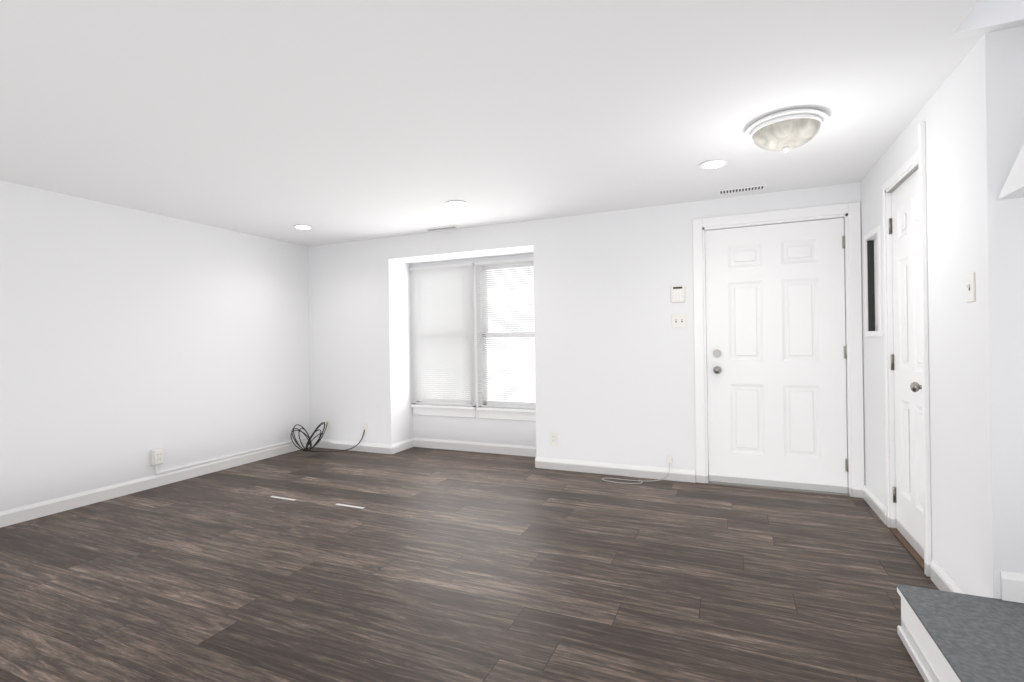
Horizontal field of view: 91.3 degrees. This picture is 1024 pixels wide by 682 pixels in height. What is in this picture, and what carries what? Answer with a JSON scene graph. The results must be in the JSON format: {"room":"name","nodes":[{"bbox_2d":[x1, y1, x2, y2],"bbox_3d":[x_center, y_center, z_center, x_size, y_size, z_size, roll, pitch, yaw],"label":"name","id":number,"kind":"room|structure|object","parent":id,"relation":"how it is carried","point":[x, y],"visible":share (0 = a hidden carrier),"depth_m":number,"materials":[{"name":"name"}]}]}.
{"room":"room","nodes":[
{"label":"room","id":0,"kind":"room"},
{"bbox_2d":[0,180,310,511],"bbox_3d":[-3.891,0.028,2.237,0.120,2.400,7.640,-1,0,24],"label":"wall","id":1,"kind":"structure","parent":0,"point":[130,339],"depth_m":4.03,"materials":[{"name":"white paint"}]},
{"bbox_2d":[0,438,311,527],"bbox_3d":[-3.788,1.176,2.265,0.014,0.100,7.520,-1,0,23],"label":"baseboard","id":2,"kind":"structure","parent":1,"relation":"attached to","point":[37,510],"depth_m":3.98,"materials":[{"name":"white wood"}]},
{"bbox_2d":[151,448,163,464],"bbox_3d":[-2.952,0.964,4.169,0.035,0.124,0.080,-1,0,24],"label":"box","id":3,"kind":"object","parent":1,"relation":"attached to","point":[152,457],"visible":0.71,"depth_m":4.13,"materials":[{"name":"white plastic"}]},
{"bbox_2d":[154,449,162,464],"bbox_3d":[-2.932,0.964,4.160,0.010,0.115,0.070,-1,0,24],"label":"outlet","id":4,"kind":"object","parent":3,"relation":"attached to","point":[158,456],"visible":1,"depth_m":4.15,"materials":[{"name":"white plastic"}]},
{"bbox_2d":[155,437,308,474],"bbox_3d":[-2.630,1.064,4.929,0.017,0.089,1.669,-1,0,24],"label":"cable raceway","id":5,"kind":"object","parent":1,"relation":"attached to","point":[182,467],"visible":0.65,"depth_m":4.67,"materials":[{"name":"white plastic"}]},
{"bbox_2d":[0,447,938,681],"bbox_3d":[-0.918,1.208,1.334,6.260,0.051,8.340,-1,0,24],"label":"floor","id":6,"kind":"structure","parent":0,"point":[432,565],"depth_m":2.46,"materials":[{"name":"brown wood"}]},
{"bbox_2d":[291,422,364,451],"bbox_3d":[-1.999,1.027,5.356,0.735,0.332,0.402,-1,0,24],"label":"coil","id":7,"kind":"object","parent":6,"relation":"on","point":[310,440],"visible":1,"depth_m":5.35,"materials":[{"name":"black plastic"}]},
{"bbox_2d":[602,462,669,483],"bbox_3d":[1.015,1.078,4.128,0.530,0.148,0.228,-1,0,24],"label":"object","id":8,"kind":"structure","parent":6,"relation":"on","point":[634,480],"depth_m":4.11,"materials":[{"name":"grey plastic"}]},
{"bbox_2d":[897,584,1023,681],"bbox_3d":[1.793,1.046,1.325,1.031,0.195,0.947,-1,0,24],"label":"stair step","id":9,"kind":"structure","parent":6,"relation":"on","point":[945,636],"depth_m":1.67,"materials":[{"name":"grey carpet"},{"name":"white painted wood"}]},
{"bbox_2d":[0,0,983,246],"bbox_3d":[-1.014,-1.155,1.044,6.140,0.120,7.520,-1,0,24],"label":"ceiling","id":10,"kind":"structure","parent":0,"point":[334,121],"depth_m":2.31,"materials":[{"name":"white paint"}]},
{"bbox_2d":[293,225,311,228],"bbox_3d":[-1.973,-1.076,4.728,0.170,0.010,0.170,-1,0,24],"label":"recessed light","id":11,"kind":"object","parent":10,"relation":"in","point":[302,226],"visible":0.94,"depth_m":4.71,"materials":[{"name":"white plastic"}]},
{"bbox_2d":[424,225,459,230],"bbox_3d":[-0.680,-1.096,4.869,0.360,0.008,0.090,-1,0,24],"label":"ceiling vent","id":12,"kind":"object","parent":10,"relation":"in","point":[442,228],"visible":1,"depth_m":4.86,"materials":[{"name":"silver metal"}]},
{"bbox_2d":[446,200,466,206],"bbox_3d":[-0.444,-1.099,4.008,0.170,0.010,0.170,-1,0,24],"label":"recessed light","id":13,"kind":"object","parent":10,"relation":"in","point":[455,203],"visible":0.98,"depth_m":3.99,"materials":[{"name":"white plastic"}]},
{"bbox_2d":[699,159,727,168],"bbox_3d":[1.282,-1.124,3.187,0.170,0.010,0.170,-1,0,24],"label":"recessed light","id":14,"kind":"object","parent":10,"relation":"in","point":[714,164],"visible":0.94,"depth_m":3.18,"materials":[{"name":"white plastic"}]},
{"bbox_2d":[717,184,767,193],"bbox_3d":[1.718,-1.131,3.738,0.340,0.008,0.100,-1,0,24],"label":"ceiling vent","id":15,"kind":"object","parent":10,"relation":"in","point":[742,189],"visible":0.98,"depth_m":3.73,"materials":[{"name":"silver metal"}]},
{"bbox_2d":[745,108,828,151],"bbox_3d":[1.418,-1.054,2.594,0.380,0.154,0.380,-1,0,24],"label":"flush-mount dome light","id":16,"kind":"object","parent":10,"relation":"attached to","point":[786,130],"visible":1,"depth_m":2.50,"materials":[{"name":"white glass"}]},
{"bbox_2d":[308,182,864,478],"bbox_3d":[0.551,-0.038,4.754,6.260,2.400,0.520,-1,0,24],"label":"wall","id":17,"kind":"structure","parent":0,"point":[614,369],"depth_m":4.50,"materials":[{"name":"white paint"}]},
{"bbox_2d":[325,419,329,428],"bbox_3d":[-2.069,0.931,5.611,0.070,0.115,0.010,-1,0,24],"label":"electrical outlet","id":18,"kind":"object","parent":17,"relation":"attached to","point":[328,423],"visible":0.81,"depth_m":5.60,"materials":[{"name":"white plastic"}]},
{"bbox_2d":[312,438,395,453],"bbox_3d":[-1.765,1.146,5.478,1.104,0.100,0.014,-1,0,23],"label":"baseboard","id":19,"kind":"structure","parent":17,"relation":"attached to","point":[323,443],"depth_m":5.44,"materials":[{"name":"white wood"}]},
{"bbox_2d":[362,423,367,433],"bbox_3d":[-1.586,0.944,5.398,0.070,0.115,0.015,-1,0,24],"label":"electrical outlet","id":20,"kind":"object","parent":17,"relation":"attached to","point":[365,426],"visible":1,"depth_m":5.40,"materials":[{"name":"white plastic"}]},
{"bbox_2d":[396,438,415,452],"bbox_3d":[-1.186,1.138,5.441,0.014,0.100,0.360,-1,0,23],"label":"baseboard","id":21,"kind":"structure","parent":17,"relation":"attached to","point":[409,443],"depth_m":5.48,"materials":[{"name":"white wood"}]},
{"bbox_2d":[411,262,535,420],"bbox_3d":[-0.364,-0.010,5.346,1.630,1.650,0.165,-1,0,24],"label":"window","id":22,"kind":"structure","parent":17,"relation":"in","point":[475,324],"depth_m":5.31,"materials":[{"name":"white wood"}]},
{"bbox_2d":[409,262,475,405],"bbox_3d":[-0.766,-0.067,5.454,0.795,1.514,0.030,-1,0,24],"label":"window blind","id":23,"kind":"object","parent":22,"relation":"attached to","point":[442,329],"visible":1,"depth_m":5.45,"materials":[{"name":"plastic"}]},
{"bbox_2d":[475,257,535,408],"bbox_3d":[-0.012,-0.078,5.125,0.795,1.514,0.030,-1,0,24],"label":"window blind","id":24,"kind":"object","parent":22,"relation":"attached to","point":[486,323],"visible":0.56,"depth_m":5.15,"materials":[{"name":"plastic"}]},
{"bbox_2d":[416,438,535,456],"bbox_3d":[-0.365,1.126,5.305,1.630,0.100,0.014,-1,0,23],"label":"baseboard","id":25,"kind":"structure","parent":17,"relation":"attached to","point":[518,450],"depth_m":5.30,"materials":[{"name":"white wood"}]},
{"bbox_2d":[550,432,556,444],"bbox_3d":[0.377,0.889,4.548,0.070,0.115,0.010,-1,0,24],"label":"electrical outlet","id":26,"kind":"object","parent":17,"relation":"attached to","point":[553,438],"visible":1,"depth_m":4.55,"materials":[{"name":"white plastic"}]},
{"bbox_2d":[532,454,695,482],"bbox_3d":[0.850,1.108,4.341,1.394,0.100,0.014,-1,0,23],"label":"baseboard","id":27,"kind":"structure","parent":17,"relation":"attached to","point":[675,474],"depth_m":4.31,"materials":[{"name":"white wood"}]},
{"bbox_2d":[667,456,671,463],"bbox_3d":[1.302,0.986,4.140,0.040,0.060,0.020,-1,0,24],"label":"jack","id":28,"kind":"object","parent":17,"relation":"attached to","point":[669,458],"visible":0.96,"depth_m":4.13,"materials":[{"name":"white plastic"}]},
{"bbox_2d":[671,285,684,302],"bbox_3d":[1.359,-0.385,4.105,0.110,0.136,0.022,-1,0,24],"label":"keypad","id":29,"kind":"object","parent":17,"relation":"attached to","point":[677,293],"visible":1,"depth_m":4.09,"materials":[{"name":"white plastic"}]},
{"bbox_2d":[672,314,685,327],"bbox_3d":[1.369,-0.165,4.106,0.115,0.115,0.016,-1,0,24],"label":"light switch","id":30,"kind":"object","parent":17,"relation":"attached to","point":[678,320],"visible":1,"depth_m":4.11,"materials":[{"name":"white plastic"}]},
{"bbox_2d":[705,218,847,492],"bbox_3d":[2.014,0.114,3.862,0.950,2.028,0.112,-1,0,24],"label":"entry door","id":31,"kind":"structure","parent":17,"relation":"in","point":[776,344],"depth_m":3.86,"materials":[{"name":"white paint"}]},
{"bbox_2d":[692,202,864,497],"bbox_3d":[2.023,0.072,3.886,1.140,2.135,0.140,-1,0,24],"label":"door frame","id":32,"kind":"structure","parent":17,"relation":"attached to","point":[850,213],"depth_m":3.70,"materials":[{"name":"white paint"},{"name":"satin nickel"}]},
{"bbox_2d":[861,26,1023,598],"bbox_3d":[2.202,-0.003,2.707,0.120,2.280,1.920,-1,0,24],"label":"wall","id":33,"kind":"structure","parent":0,"point":[970,114],"depth_m":1.98,"materials":[{"name":"white paint"}]},
{"bbox_2d":[867,238,877,330],"bbox_3d":[2.435,-0.381,3.317,0.066,0.626,0.306,-1,0,24],"label":"box","id":34,"kind":"object","parent":33,"relation":"attached to","point":[872,267],"visible":0.5,"depth_m":3.46,"materials":[{"name":"black"}]},
{"bbox_2d":[864,225,881,335],"bbox_3d":[2.398,-0.381,3.333,0.010,0.700,0.380,-1,0,24],"label":"trim","id":35,"kind":"structure","parent":33,"relation":"attached to","point":[873,232],"depth_m":3.22,"materials":[{"name":"white wood"}]},
{"bbox_2d":[863,485,886,524],"bbox_3d":[2.427,1.084,3.354,0.014,0.100,0.565,-1,0,23],"label":"baseboard","id":36,"kind":"structure","parent":33,"relation":"attached to","point":[878,507],"depth_m":3.31,"materials":[{"name":"white wood"}]},
{"bbox_2d":[882,122,931,576],"bbox_3d":[2.199,0.037,2.725,0.142,2.200,0.720,-1,0,24],"label":"door frame","id":37,"kind":"structure","parent":33,"relation":"attached to","point":[914,162],"depth_m":2.69,"materials":[{"name":"white paint"},{"name":"satin nickel"}]},
{"bbox_2d":[891,169,923,558],"bbox_3d":[2.160,0.119,2.739,0.107,2.022,0.625,-1,0,24],"label":"closet door","id":38,"kind":"structure","parent":33,"relation":"in","point":[907,362],"depth_m":2.78,"materials":[{"name":"white paint"}]},
{"bbox_2d":[930,559,965,593],"bbox_3d":[1.894,1.092,2.128,0.014,0.100,0.580,-1,0,23],"label":"baseboard","id":39,"kind":"structure","parent":33,"relation":"attached to","point":[942,579],"depth_m":2.27,"materials":[{"name":"white wood"}]},
{"bbox_2d":[966,272,974,302],"bbox_3d":[1.812,-0.212,1.986,0.016,0.115,0.070,-1,0,24],"label":"light switch","id":40,"kind":"object","parent":33,"relation":"attached to","point":[970,287],"visible":0.98,"depth_m":1.98,"materials":[{"name":"white plastic"}]},
{"bbox_2d":[1000,571,1023,602],"bbox_3d":[2.123,0.892,1.692,0.720,0.100,0.014,-1,0,24],"label":"baseboard","id":41,"kind":"structure","parent":33,"relation":"attached to","point":[1012,587],"depth_m":1.82,"materials":[{"name":"white wood"}]},
{"bbox_2d":[949,0,1023,40],"bbox_3d":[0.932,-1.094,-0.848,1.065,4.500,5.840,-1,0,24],"label":"ceiling beam","id":42,"kind":"structure","parent":0,"point":[985,16],"depth_m":1.81,"materials":[{"name":"white paint"}]},
{"bbox_2d":[997,144,1023,199],"bbox_3d":[1.915,-0.867,1.270,0.712,0.698,0.927,-1,0,24],"label":"wall","id":43,"kind":"structure","parent":0,"point":[1013,187],"depth_m":1.72,"materials":[{"name":"white paint"}]},
{"label":"outside","id":44,"kind":"structure","parent":0,"visible":0},
{"bbox_2d":[423,245,708,453],"bbox_3d":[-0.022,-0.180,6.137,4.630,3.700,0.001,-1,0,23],"label":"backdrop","id":45,"kind":"structure","parent":44,"point":[512,348],"depth_m":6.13,"materials":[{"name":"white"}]}
]}

